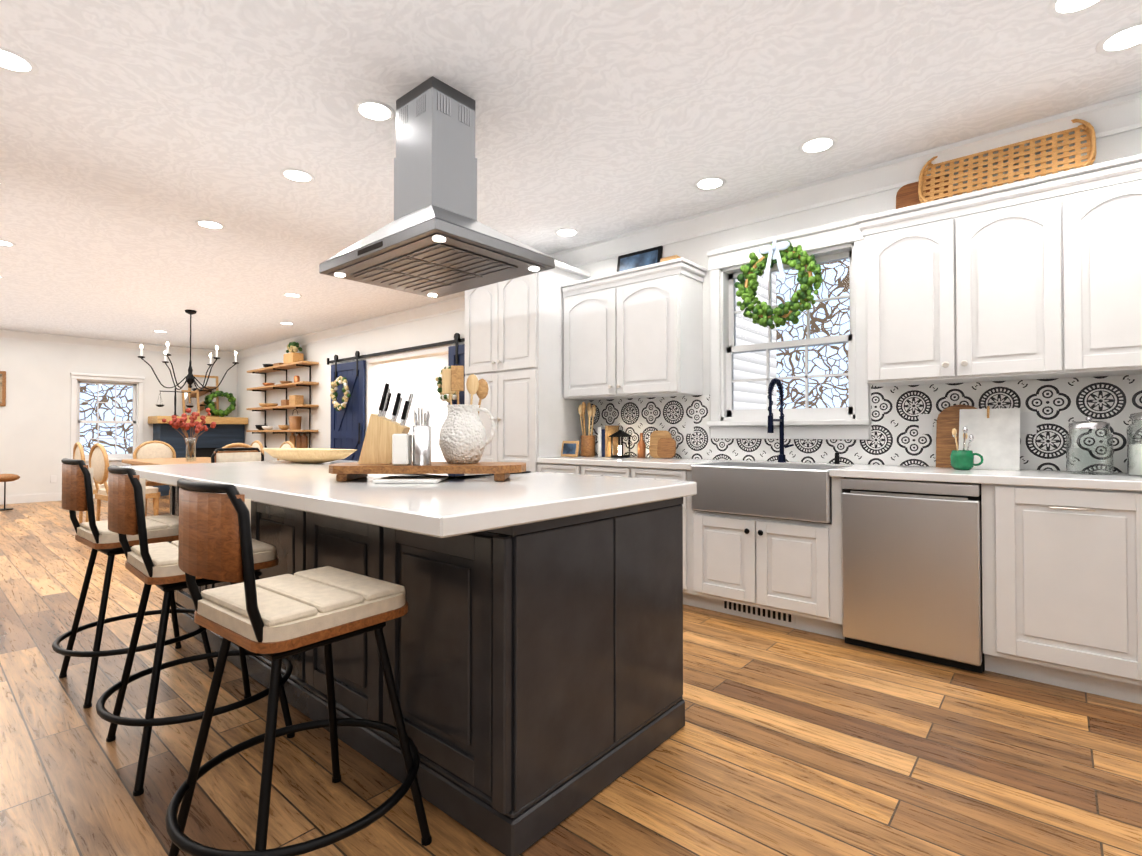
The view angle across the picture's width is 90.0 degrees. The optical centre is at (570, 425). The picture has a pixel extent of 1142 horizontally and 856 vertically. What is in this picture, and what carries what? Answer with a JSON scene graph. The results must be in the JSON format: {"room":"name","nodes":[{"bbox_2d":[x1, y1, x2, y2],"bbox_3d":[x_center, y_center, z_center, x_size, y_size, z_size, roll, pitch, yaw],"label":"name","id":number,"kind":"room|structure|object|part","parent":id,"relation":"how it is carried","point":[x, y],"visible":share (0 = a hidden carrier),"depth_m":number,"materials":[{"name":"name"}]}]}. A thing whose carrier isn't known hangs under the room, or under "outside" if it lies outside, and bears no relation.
{"room":"kitchen","nodes":[
{"label":"kitchen","id":0,"kind":"room"},
{"bbox_2d":[0,338,236,495],"bbox_3d":[-9.022,-0.135,8.681,0.150,2.700,7.450,-1,-1,40],"label":"wall","id":1,"kind":"structure","parent":0,"point":[35,423],"depth_m":9.29,"materials":[{"name":"paint"}]},
{"bbox_2d":[0,371,5,405],"bbox_3d":[-8.865,-0.574,8.729,0.030,0.540,0.320,-1,-1,40],"label":"picture","id":2,"kind":"object","parent":1,"relation":"attached to","point":[2,388],"visible":0.96,"depth_m":8.82,"materials":[{"name":"brown wood"}]},
{"bbox_2d":[50,475,55,482],"bbox_3d":[-8.403,0.863,9.271,0.007,0.120,0.070,-1,-1,40],"label":"outlet","id":3,"kind":"object","parent":1,"relation":"attached to","point":[53,478],"visible":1,"depth_m":9.27,"materials":[{"name":"white plastic"}]},
{"bbox_2d":[70,373,144,466],"bbox_3d":[-7.990,-0.089,9.843,0.210,1.567,1.004,-1,-1,40],"label":"window","id":4,"kind":"structure","parent":1,"relation":"in","point":[136,407],"depth_m":9.86,"materials":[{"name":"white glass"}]},
{"bbox_2d":[237,310,464,460],"bbox_3d":[-3.447,-0.134,8.719,8.280,2.700,0.150,-1,-1,40],"label":"wall","id":5,"kind":"structure","parent":0,"point":[439,328],"depth_m":9.09,"materials":[{"name":"paint"}]},
{"bbox_2d":[246,361,318,447],"bbox_3d":[-4.961,-0.308,9.742,2.250,1.397,0.256,-1,-1,40],"label":"wall shelf","id":6,"kind":"object","parent":5,"relation":"attached to","point":[286,367],"visible":0.92,"depth_m":9.53,"materials":[{"name":"brown wood"}]},
{"bbox_2d":[255,342,303,429],"bbox_3d":[-4.995,-0.649,9.745,1.600,1.442,0.195,-1,-1,40],"label":"decor","id":7,"kind":"object","parent":6,"relation":"on","point":[293,348],"visible":0.81,"depth_m":9.29,"materials":[{"name":"brown wood"}]},
{"bbox_2d":[289,433,294,446],"bbox_3d":[-4.720,0.303,9.671,0.170,0.370,0.023,-1,-1,40],"label":"board","id":8,"kind":"object","parent":6,"relation":"hanging from","point":[292,438],"depth_m":9.64,"materials":[{"name":"brown wood"}]},
{"bbox_2d":[296,434,300,447],"bbox_3d":[-4.530,0.271,9.509,0.150,0.310,0.023,-1,-1,40],"label":"board","id":9,"kind":"object","parent":6,"relation":"hanging from","point":[298,438],"depth_m":9.50,"materials":[{"name":"brown wood"}]},
{"bbox_2d":[301,434,307,447],"bbox_3d":[-4.378,0.289,9.379,0.170,0.350,0.023,-1,-1,40],"label":"board","id":10,"kind":"object","parent":6,"relation":"hanging from","point":[301,441],"depth_m":9.36,"materials":[{"name":"brown wood"}]},
{"bbox_2d":[327,338,464,460],"bbox_3d":[-2.195,0.050,7.479,4.110,2.270,0.104,-1,-1,40],"label":"barn door","id":11,"kind":"structure","parent":5,"relation":"in","point":[348,427],"depth_m":8.30,"materials":[{"name":"blue paint"}]},
{"bbox_2d":[330,376,350,410],"bbox_3d":[-3.373,-0.469,8.333,0.510,0.521,0.123,-1,-1,40],"label":"wreath","id":12,"kind":"object","parent":11,"relation":"hanging from","point":[339,380],"visible":1,"depth_m":8.29,"materials":[{"name":"plant"}]},
{"bbox_3d":[-2.184,-1.010,7.506,4.110,0.100,0.069,-1,-1,40],"label":"barn door rail","id":13,"kind":"part","parent":11,"relation":"part of","materials":[{"name":"black metal"}]},
{"bbox_2d":[448,333,464,404],"bbox_3d":[-1.108,0.039,6.528,0.940,2.270,0.070,-1,-1,40],"label":"barn door","id":14,"kind":"structure","parent":11,"relation":"hanging from","point":[456,354],"depth_m":6.72,"materials":[{"name":"blue paint"}]},
{"bbox_2d":[435,366,456,402],"bbox_3d":[-1.431,-0.486,6.674,0.430,0.435,0.103,-1,-1,40],"label":"wreath","id":15,"kind":"object","parent":14,"relation":"hanging from","point":[444,397],"visible":0.48,"depth_m":6.73,"materials":[{"name":"plant"}]},
{"bbox_2d":[378,354,447,461],"bbox_3d":[-3.064,-0.114,10.345,0.150,2.700,2.820,-1,-1,40],"label":"wall","id":16,"kind":"structure","parent":0,"point":[415,377],"depth_m":10.54,"materials":[{"name":"paint"}]},
{"bbox_2d":[0,495,1141,855],"bbox_3d":[-2.195,1.214,4.608,16.100,0.100,10.750,-1,-1,40],"label":"floor","id":17,"kind":"structure","parent":0,"point":[786,741],"depth_m":1.94,"materials":[{"name":"brown wood"}]},
{"bbox_2d":[0,474,19,510],"bbox_3d":[-8.137,0.924,8.203,0.174,0.570,0.328,-1,-1,40],"label":"side table","id":18,"kind":"object","parent":17,"relation":"on","point":[4,478],"visible":1,"depth_m":8.20,"materials":[{"name":"brown wood"}]},
{"bbox_2d":[73,442,107,523],"bbox_3d":[-5.606,0.693,6.858,0.509,1.000,0.528,-1,-1,40],"label":"dining chair","id":19,"kind":"object","parent":17,"relation":"on","point":[78,452],"visible":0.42,"depth_m":6.62,"materials":[{"name":"brown wood"}]},
{"bbox_2d":[89,443,160,520],"bbox_3d":[-4.844,0.685,6.208,0.509,1.000,0.528,0,-1,35],"label":"dining chair","id":20,"kind":"object","parent":17,"relation":"on","point":[98,461],"visible":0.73,"depth_m":6.03,"materials":[{"name":"beige fabric"}]},
{"bbox_2d":[52,458,214,708],"bbox_3d":[-1.986,0.642,2.628,0.594,0.996,0.593,-1,-1,40],"label":"stool","id":21,"kind":"object","parent":17,"relation":"on","point":[77,495],"visible":0.85,"depth_m":2.43,"materials":[{"name":"black metal"}]},
{"bbox_2d":[133,440,175,515],"bbox_3d":[-5.687,0.706,7.893,0.528,1.000,0.509,-1,-1,40],"label":"dining chair","id":22,"kind":"object","parent":17,"relation":"on","point":[154,449],"visible":0.31,"depth_m":8.00,"materials":[{"name":"beige fabric"}]},
{"bbox_2d":[122,457,210,506],"bbox_3d":[-4.749,0.813,7.090,1.900,0.765,0.960,-1,-1,40],"label":"dining table","id":23,"kind":"object","parent":17,"relation":"on","point":[155,461],"visible":0.04,"depth_m":7.00,"materials":[{"name":"brown wood"}]},
{"bbox_2d":[162,408,215,460],"bbox_3d":[-4.565,0.103,6.877,0.533,0.647,0.587,-1,-1,40],"label":"vase","id":24,"kind":"object","parent":23,"relation":"on","point":[176,423],"visible":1,"depth_m":6.86,"materials":[{"name":"clear glass"}]},
{"bbox_2d":[96,465,294,795],"bbox_3d":[-1.339,0.635,2.076,0.593,0.996,0.593,-1,-1,40],"label":"stool","id":25,"kind":"object","parent":17,"relation":"on","point":[149,565],"visible":0.77,"depth_m":1.86,"materials":[{"name":"black metal"}]},
{"bbox_2d":[148,416,247,495],"bbox_3d":[-6.887,0.539,10.585,0.606,1.400,1.452,-1,-1,40],"label":"fireplace","id":26,"kind":"object","parent":17,"relation":"on","point":[225,431],"visible":0.21,"depth_m":10.46,"materials":[{"name":"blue wood"}]},
{"bbox_2d":[156,375,235,416],"bbox_3d":[-6.978,-0.561,10.666,0.348,0.800,1.351,-1,-1,40],"label":"mantel decor","id":27,"kind":"object","parent":26,"relation":"on","point":[195,399],"visible":0.92,"depth_m":10.85,"materials":[{"name":"black metal"}]},
{"bbox_2d":[211,448,263,462],"bbox_3d":[-2.270,0.660,4.081,0.593,0.996,0.592,-1,-1,40],"label":"stool","id":28,"kind":"object","parent":17,"relation":"on","point":[219,455],"visible":0.17,"depth_m":4.22,"materials":[{"name":"beige fabric"}]},
{"bbox_2d":[222,443,253,450],"bbox_3d":[-3.809,0.686,6.292,0.528,1.000,0.509,0,-1,32],"label":"dining chair","id":29,"kind":"object","parent":17,"relation":"on","point":[237,445],"visible":0.12,"depth_m":6.17,"materials":[{"name":"brown wood"}]},
{"bbox_2d":[250,440,263,454],"bbox_3d":[-4.652,0.707,7.974,0.509,1.000,0.528,-1,-1,40],"label":"dining chair","id":30,"kind":"object","parent":17,"relation":"on","point":[257,444],"visible":0.1,"depth_m":8.09,"materials":[{"name":"beige fabric"}]},
{"bbox_2d":[277,441,294,459],"bbox_3d":[-3.892,0.699,7.325,0.509,1.000,0.528,-1,-1,40],"label":"dining chair","id":31,"kind":"object","parent":17,"relation":"on","point":[287,444],"visible":0.12,"depth_m":7.48,"materials":[{"name":"beige fabric"}]},
{"bbox_2d":[165,478,431,855],"bbox_3d":[-0.706,0.628,1.509,0.593,0.996,0.593,-1,-1,40],"label":"stool","id":32,"kind":"object","parent":17,"relation":"on","point":[275,620],"visible":1,"depth_m":1.35,"materials":[{"name":"beige fabric"}]},
{"bbox_2d":[167,484,684,855],"bbox_3d":[-0.955,0.706,2.748,2.878,0.870,0.922,-1,-1,40],"label":"kitchen island","id":33,"kind":"object","parent":17,"relation":"on","point":[533,636],"depth_m":1.72,"materials":[{"name":"black wood"}]},
{"bbox_2d":[118,460,696,539],"bbox_3d":[-1.033,0.246,2.694,2.970,0.050,1.190,-1,-1,40],"label":"island countertop","id":34,"kind":"structure","parent":33,"relation":"on","point":[453,506],"depth_m":1.82,"materials":[{"name":"white stone"}]},
{"bbox_2d":[262,448,356,462],"bbox_3d":[-1.632,0.187,3.541,0.775,0.085,0.320,-1,-1,40],"label":"dough bowl","id":35,"kind":"object","parent":34,"relation":"on","point":[308,455],"visible":0.96,"depth_m":3.42,"materials":[{"name":"brown wood"}]},
{"bbox_2d":[329,462,525,482],"bbox_3d":[-0.579,0.184,2.305,0.683,0.061,0.644,-1,-1,40],"label":"serving board","id":36,"kind":"object","parent":34,"relation":"on","point":[349,471],"visible":0.98,"depth_m":2.15,"materials":[{"name":"brown wood"}]},
{"bbox_2d":[358,383,413,463],"bbox_3d":[-0.745,-0.009,2.318,0.205,0.322,0.094,0,-1,-1],"label":"knife block","id":37,"kind":"object","parent":36,"relation":"on","point":[382,429],"visible":1,"depth_m":2.27,"materials":[{"name":"brown wood"}]},
{"bbox_2d":[392,407,430,464],"bbox_3d":[-0.610,0.041,2.199,0.140,0.220,0.070,0,-1,-1],"label":"utensil caddy","id":38,"kind":"object","parent":36,"relation":"on","point":[401,449],"visible":1,"depth_m":2.17,"materials":[{"name":"silver metal"}]},
{"bbox_2d":[439,366,494,463],"bbox_3d":[-0.440,-0.045,2.337,0.196,0.396,0.192,-1,-1,40],"label":"pitcher","id":39,"kind":"object","parent":36,"relation":"on","point":[462,439],"visible":1,"depth_m":2.29,"materials":[{"name":"white ceramic"},{"name":"maple wood"},{"name":"oak wood"}]},
{"bbox_2d":[406,471,530,475],"bbox_3d":[-0.627,0.217,2.762,0.780,0.008,0.440,-1,-1,40],"label":"cooktop","id":40,"kind":"object","parent":34,"relation":"in","point":[525,471],"depth_m":2.45,"materials":[{"name":"black glass"}]},
{"bbox_2d":[465,260,589,471],"bbox_3d":[-0.399,-0.076,4.938,0.925,2.490,0.667,-1,-1,40],"label":"pantry","id":41,"kind":"object","parent":17,"relation":"on","point":[514,343],"visible":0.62,"depth_m":4.62,"materials":[{"name":"white wood"}]},
{"bbox_2d":[537,459,640,477],"bbox_3d":[0.304,0.724,4.350,0.944,0.876,0.633,-1,-1,40],"label":"base cabinet","id":42,"kind":"object","parent":17,"relation":"on","point":[596,469],"depth_m":4.06,"materials":[{"name":"white wood"}]},
{"bbox_2d":[641,463,748,603],"bbox_3d":[0.781,0.719,3.942,0.608,0.876,0.633,-1,-1,40],"label":"base cabinet","id":43,"kind":"object","parent":17,"relation":"on","point":[730,480],"depth_m":3.47,"materials":[{"name":"white wood"}]},
{"bbox_2d":[541,455,736,466],"bbox_3d":[0.447,0.264,4.223,1.335,0.040,0.640,-1,-1,40],"label":"countertop","id":44,"kind":"structure","parent":43,"relation":"on","point":[633,461],"depth_m":3.96,"materials":[{"name":"white stone"}]},
{"bbox_2d":[561,441,578,456],"bbox_3d":[0.001,0.188,4.529,0.170,0.133,0.061,-1,-1,40],"label":"framed picture","id":45,"kind":"object","parent":44,"relation":"on","point":[570,448],"visible":0.94,"depth_m":4.51,"materials":[{"name":"brown wood"}]},
{"bbox_2d":[578,401,595,456],"bbox_3d":[0.137,0.026,4.657,0.161,0.445,0.126,-1,-1,40],"label":"utensil crock","id":46,"kind":"object","parent":44,"relation":"on","point":[588,445],"visible":1,"depth_m":4.62,"materials":[{"name":"brown wood"}]},
{"bbox_2d":[598,425,618,456],"bbox_3d":[0.305,0.124,4.624,0.100,0.250,0.160,-1,-1,40],"label":"books","id":47,"kind":"object","parent":44,"relation":"on","point":[604,440],"visible":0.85,"depth_m":4.57,"materials":[{"name":"paper"}]},
{"bbox_2d":[609,426,632,457],"bbox_3d":[0.384,0.123,4.424,0.140,0.246,0.140,-1,-1,40],"label":"lantern","id":48,"kind":"object","parent":44,"relation":"on","point":[620,433],"visible":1,"depth_m":4.41,"materials":[{"name":"black metal"}]},
{"bbox_2d":[637,431,675,457],"bbox_3d":[0.654,0.142,4.333,0.312,0.211,0.113,-1,-1,40],"label":"boards","id":49,"kind":"object","parent":44,"relation":"on","point":[662,444],"visible":1,"depth_m":4.34,"materials":[{"name":"brown wood"}]},
{"bbox_2d":[685,511,832,636],"bbox_3d":[1.259,0.841,3.515,0.820,0.620,0.659,-1,-1,40],"label":"base cabinet","id":50,"kind":"object","parent":17,"relation":"on","point":[765,568],"depth_m":3.27,"materials":[{"name":"white wood"}]},
{"bbox_2d":[705,499,824,522],"bbox_3d":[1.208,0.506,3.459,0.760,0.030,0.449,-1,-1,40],"label":"sink","id":51,"kind":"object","parent":50,"relation":"on","point":[742,506],"depth_m":3.18,"materials":[{"name":"silver metal"}]},
{"bbox_2d":[767,378,793,461],"bbox_3d":[1.333,-0.034,3.634,0.103,0.541,0.234,-1,-1,40],"label":"faucet","id":52,"kind":"object","parent":51,"relation":"on","point":[770,427],"visible":1,"depth_m":3.69,"materials":[{"name":"black metal"}]},
{"bbox_2d":[825,475,984,672],"bbox_3d":[1.824,0.708,3.046,0.650,0.876,0.641,-1,-1,40],"label":"dishwasher","id":53,"kind":"object","parent":17,"relation":"on","point":[909,554],"depth_m":2.77,"materials":[{"name":"silver metal"}]},
{"bbox_2d":[985,479,1141,704],"bbox_3d":[2.296,0.703,2.648,0.585,0.876,0.633,-1,-1,40],"label":"base cabinet","id":54,"kind":"object","parent":17,"relation":"on","point":[1034,575],"depth_m":2.42,"materials":[{"name":"white wood"}]},
{"bbox_2d":[829,464,1141,486],"bbox_3d":[2.561,0.242,2.418,2.605,0.040,0.640,-1,-1,40],"label":"countertop","id":55,"kind":"structure","parent":54,"relation":"on","point":[1116,479],"depth_m":2.69,"materials":[{"name":"white stone"}]},
{"bbox_2d":[834,453,839,463],"bbox_3d":[1.643,0.200,3.526,0.031,0.069,0.031,-1,-1,40],"label":"soap pump","id":56,"kind":"object","parent":55,"relation":"on","point":[837,459],"visible":0.96,"depth_m":3.51,"materials":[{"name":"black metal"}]},
{"bbox_2d":[950,426,983,469],"bbox_3d":[2.040,0.115,2.945,0.143,0.225,0.104,-1,-1,40],"label":"mug","id":57,"kind":"object","parent":55,"relation":"on","point":[963,459],"visible":1,"depth_m":2.92,"materials":[{"name":"green ceramic"}]},
{"bbox_2d":[936,404,1019,470],"bbox_3d":[2.176,0.055,3.066,0.370,0.348,0.141,-1,-1,40],"label":"cutting boards","id":58,"kind":"object","parent":55,"relation":"on","point":[995,442],"visible":0.94,"depth_m":3.02,"materials":[{"name":"white marble"},{"name":"walnut wood"}]},
{"bbox_2d":[1066,416,1113,474],"bbox_3d":[2.430,0.090,2.678,0.164,0.269,0.164,-1,-1,40],"label":"jar","id":59,"kind":"object","parent":55,"relation":"on","point":[1089,424],"visible":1,"depth_m":2.66,"materials":[{"name":"clear glass"}]},
{"bbox_2d":[1127,412,1141,476],"bbox_3d":[2.585,0.068,2.506,0.210,0.309,0.210,-1,-1,40],"label":"jar","id":60,"kind":"object","parent":55,"relation":"on","point":[1134,459],"visible":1,"depth_m":2.53,"materials":[{"name":"clear glass"}]},
{"bbox_2d":[0,0,1141,351],"bbox_3d":[-2.195,-1.585,4.643,16.100,0.100,10.750,-1,-1,40],"label":"ceiling","id":61,"kind":"structure","parent":0,"point":[138,138],"depth_m":2.88,"materials":[{"name":"white paint"}]},
{"bbox_2d":[0,240,15,246],"bbox_3d":[-4.735,-1.529,4.798,0.206,0.007,0.096,-1,-1,40],"label":"recessed light","id":62,"kind":"object","parent":61,"relation":"in","point":[2,243],"depth_m":4.82,"materials":[{"name":"white"}]},
{"bbox_2d":[0,47,38,74],"bbox_3d":[-2.378,-1.558,2.458,0.206,0.007,0.125,-1,-1,40],"label":"recessed light","id":63,"kind":"object","parent":61,"relation":"in","point":[11,61],"depth_m":2.46,"materials":[{"name":"white plastic"}]},
{"bbox_2d":[137,310,238,389],"bbox_3d":[-4.951,-0.987,7.430,1.054,1.024,1.071,-1,-1,40],"label":"chandelier","id":64,"kind":"object","parent":61,"relation":"hanging from","point":[190,379],"visible":1,"depth_m":7.40,"materials":[{"name":"black metal"}]},
{"bbox_2d":[195,220,224,229],"bbox_3d":[-2.751,-1.534,4.356,0.212,0.007,0.195,-1,-1,40],"label":"recessed light","id":65,"kind":"object","parent":61,"relation":"in","point":[207,224],"depth_m":4.36,"materials":[{"name":"white plastic"}]},
{"bbox_2d":[280,168,314,183],"bbox_3d":[-1.689,-1.545,3.526,0.201,0.007,0.196,-1,-1,40],"label":"recessed light","id":66,"kind":"object","parent":61,"relation":"in","point":[294,175],"depth_m":3.53,"materials":[{"name":"white plastic"}]},
{"bbox_2d":[354,100,395,122],"bbox_3d":[-0.969,-1.554,2.818,0.200,0.007,0.197,-1,-1,40],"label":"recessed light","id":67,"kind":"object","parent":61,"relation":"in","point":[375,111],"depth_m":2.83,"materials":[{"name":"white plastic"}]},
{"bbox_2d":[319,76,554,297],"bbox_3d":[-0.649,-1.142,2.730,0.930,0.832,0.682,-1,-1,40],"label":"range hood","id":68,"kind":"object","parent":61,"relation":"hanging from","point":[435,238],"visible":1,"depth_m":2.61,"materials":[{"name":"silver metal"}]},
{"bbox_2d":[554,228,578,237],"bbox_3d":[-0.033,-1.532,4.526,0.200,0.007,0.207,-1,-1,40],"label":"recessed light","id":69,"kind":"object","parent":61,"relation":"in","point":[563,232],"depth_m":4.53,"materials":[{"name":"white plastic"}]},
{"bbox_2d":[694,177,725,190],"bbox_3d":[0.886,-1.543,3.637,0.197,0.007,0.206,-1,-1,40],"label":"recessed light","id":70,"kind":"object","parent":61,"relation":"in","point":[708,183],"depth_m":3.64,"materials":[{"name":"white plastic"}]},
{"bbox_2d":[798,136,836,154],"bbox_3d":[1.363,-1.549,3.151,0.194,0.007,0.203,-1,-1,40],"label":"recessed light","id":71,"kind":"object","parent":61,"relation":"in","point":[820,144],"depth_m":3.16,"materials":[{"name":"white plastic"}]},
{"bbox_2d":[1047,0,1105,17],"bbox_3d":[1.866,-1.562,2.109,0.163,0.007,0.154,-1,-1,40],"label":"recessed light","id":72,"kind":"object","parent":61,"relation":"in","point":[1056,8],"depth_m":2.13,"materials":[{"name":"white plastic"}]},
{"bbox_2d":[1095,21,1141,54],"bbox_3d":[2.221,-1.560,2.313,0.142,0.007,0.204,-1,-1,40],"label":"recessed light","id":73,"kind":"object","parent":61,"relation":"in","point":[1126,38],"depth_m":2.31,"materials":[{"name":"white plastic"}]},
{"bbox_2d":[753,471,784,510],"bbox_3d":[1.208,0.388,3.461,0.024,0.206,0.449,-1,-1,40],"label":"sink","id":74,"kind":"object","parent":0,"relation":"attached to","point":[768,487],"depth_m":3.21,"materials":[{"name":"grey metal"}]},
{"bbox_2d":[576,128,1141,472],"bbox_3d":[2.135,-0.202,3.321,7.220,2.700,0.150,-1,-1,40],"label":"wall","id":75,"kind":"structure","parent":0,"point":[1108,148],"depth_m":3.79,"materials":[{"name":"paint"}]},
{"bbox_2d":[0,343,454,504],"bbox_3d":[-3.121,0.056,3.539,15.500,2.190,7.299,-1,-1,40],"label":"baseboard","id":76,"kind":"structure","parent":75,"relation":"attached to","point":[29,498],"depth_m":8.13,"materials":[{"name":"white wood"}]},
{"bbox_2d":[0,91,1141,359],"bbox_3d":[-3.121,-1.481,3.558,15.500,0.134,7.300,-1,-1,40],"label":"crown molding","id":77,"kind":"structure","parent":75,"relation":"attached to","point":[1118,115],"depth_m":3.85,"materials":[{"name":"white wood"}]},
{"bbox_2d":[562,266,704,399],"bbox_3d":[0.450,-0.655,4.434,1.080,0.865,0.344,-1,-1,40],"label":"upper cabinet","id":78,"kind":"object","parent":75,"relation":"attached to","point":[638,335],"depth_m":4.20,"materials":[{"name":"white wood"}]},
{"bbox_2d":[617,246,662,271],"bbox_3d":[0.540,-1.276,4.562,0.420,0.248,0.062,-1,-1,40],"label":"picture frame","id":79,"kind":"object","parent":78,"relation":"on","point":[640,258],"depth_m":4.55,"materials":[{"name":"black metal"}]},
{"bbox_2d":[658,255,680,262],"bbox_3d":[0.786,-1.205,4.256,0.210,0.099,0.120,-1,-1,40],"label":"board","id":80,"kind":"object","parent":78,"relation":"on","point":[660,259],"depth_m":4.24,"materials":[{"name":"brown wood"}]},
{"bbox_2d":[706,214,871,439],"bbox_3d":[1.454,-0.593,3.868,1.074,1.367,0.210,-1,-1,40],"label":"window","id":81,"kind":"structure","parent":75,"relation":"in","point":[852,421],"depth_m":3.79,"materials":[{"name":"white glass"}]},
{"bbox_2d":[734,236,822,328],"bbox_3d":[1.347,-0.940,3.748,0.570,0.594,0.119,-1,-1,40],"label":"wreath","id":82,"kind":"object","parent":81,"relation":"hanging from","point":[780,253],"visible":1,"depth_m":3.71,"materials":[{"name":"plant"}]},
{"bbox_2d":[588,374,1141,472],"bbox_3d":[1.956,-0.011,3.367,4.755,0.490,0.008,-1,-1,40],"label":"tile backsplash","id":83,"kind":"structure","parent":75,"relation":"attached to","point":[903,424],"depth_m":3.30,"materials":[{"name":"white tile"}]},
{"bbox_2d":[861,178,1088,386],"bbox_3d":[2.095,-0.673,3.029,0.907,0.865,0.344,-1,-1,40],"label":"upper cabinet","id":84,"kind":"object","parent":75,"relation":"attached to","point":[1036,278],"depth_m":2.85,"materials":[{"name":"white wood"}]},
{"bbox_2d":[896,176,948,208],"bbox_3d":[1.989,-1.295,3.334,0.400,0.250,0.055,-1,-1,40],"label":"board","id":85,"kind":"object","parent":84,"relation":"on","point":[907,195],"visible":0.1,"depth_m":3.34,"materials":[{"name":"brown wood"}]},
{"bbox_2d":[918,119,1095,202],"bbox_3d":[2.249,-1.358,2.993,0.742,0.359,0.170,-1,-1,40],"label":"basket","id":86,"kind":"object","parent":84,"relation":"on","point":[1089,137],"visible":0.56,"depth_m":2.98,"materials":[{"name":"wicker"}]},
{"bbox_2d":[1085,166,1141,376],"bbox_3d":[2.704,-0.679,2.508,0.964,0.865,0.344,-1,-1,40],"label":"upper cabinet","id":87,"kind":"object","parent":75,"relation":"attached to","point":[1113,200],"depth_m":2.54,"materials":[{"name":"white wood"}]},
{"label":"outside","id":88,"kind":"structure","parent":0,"visible":0},
{"bbox_2d":[80,259,849,454],"bbox_3d":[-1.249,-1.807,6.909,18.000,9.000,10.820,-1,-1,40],"label":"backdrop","id":89,"kind":"structure","parent":88,"point":[791,360],"depth_m":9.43,"materials":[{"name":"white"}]}
]}

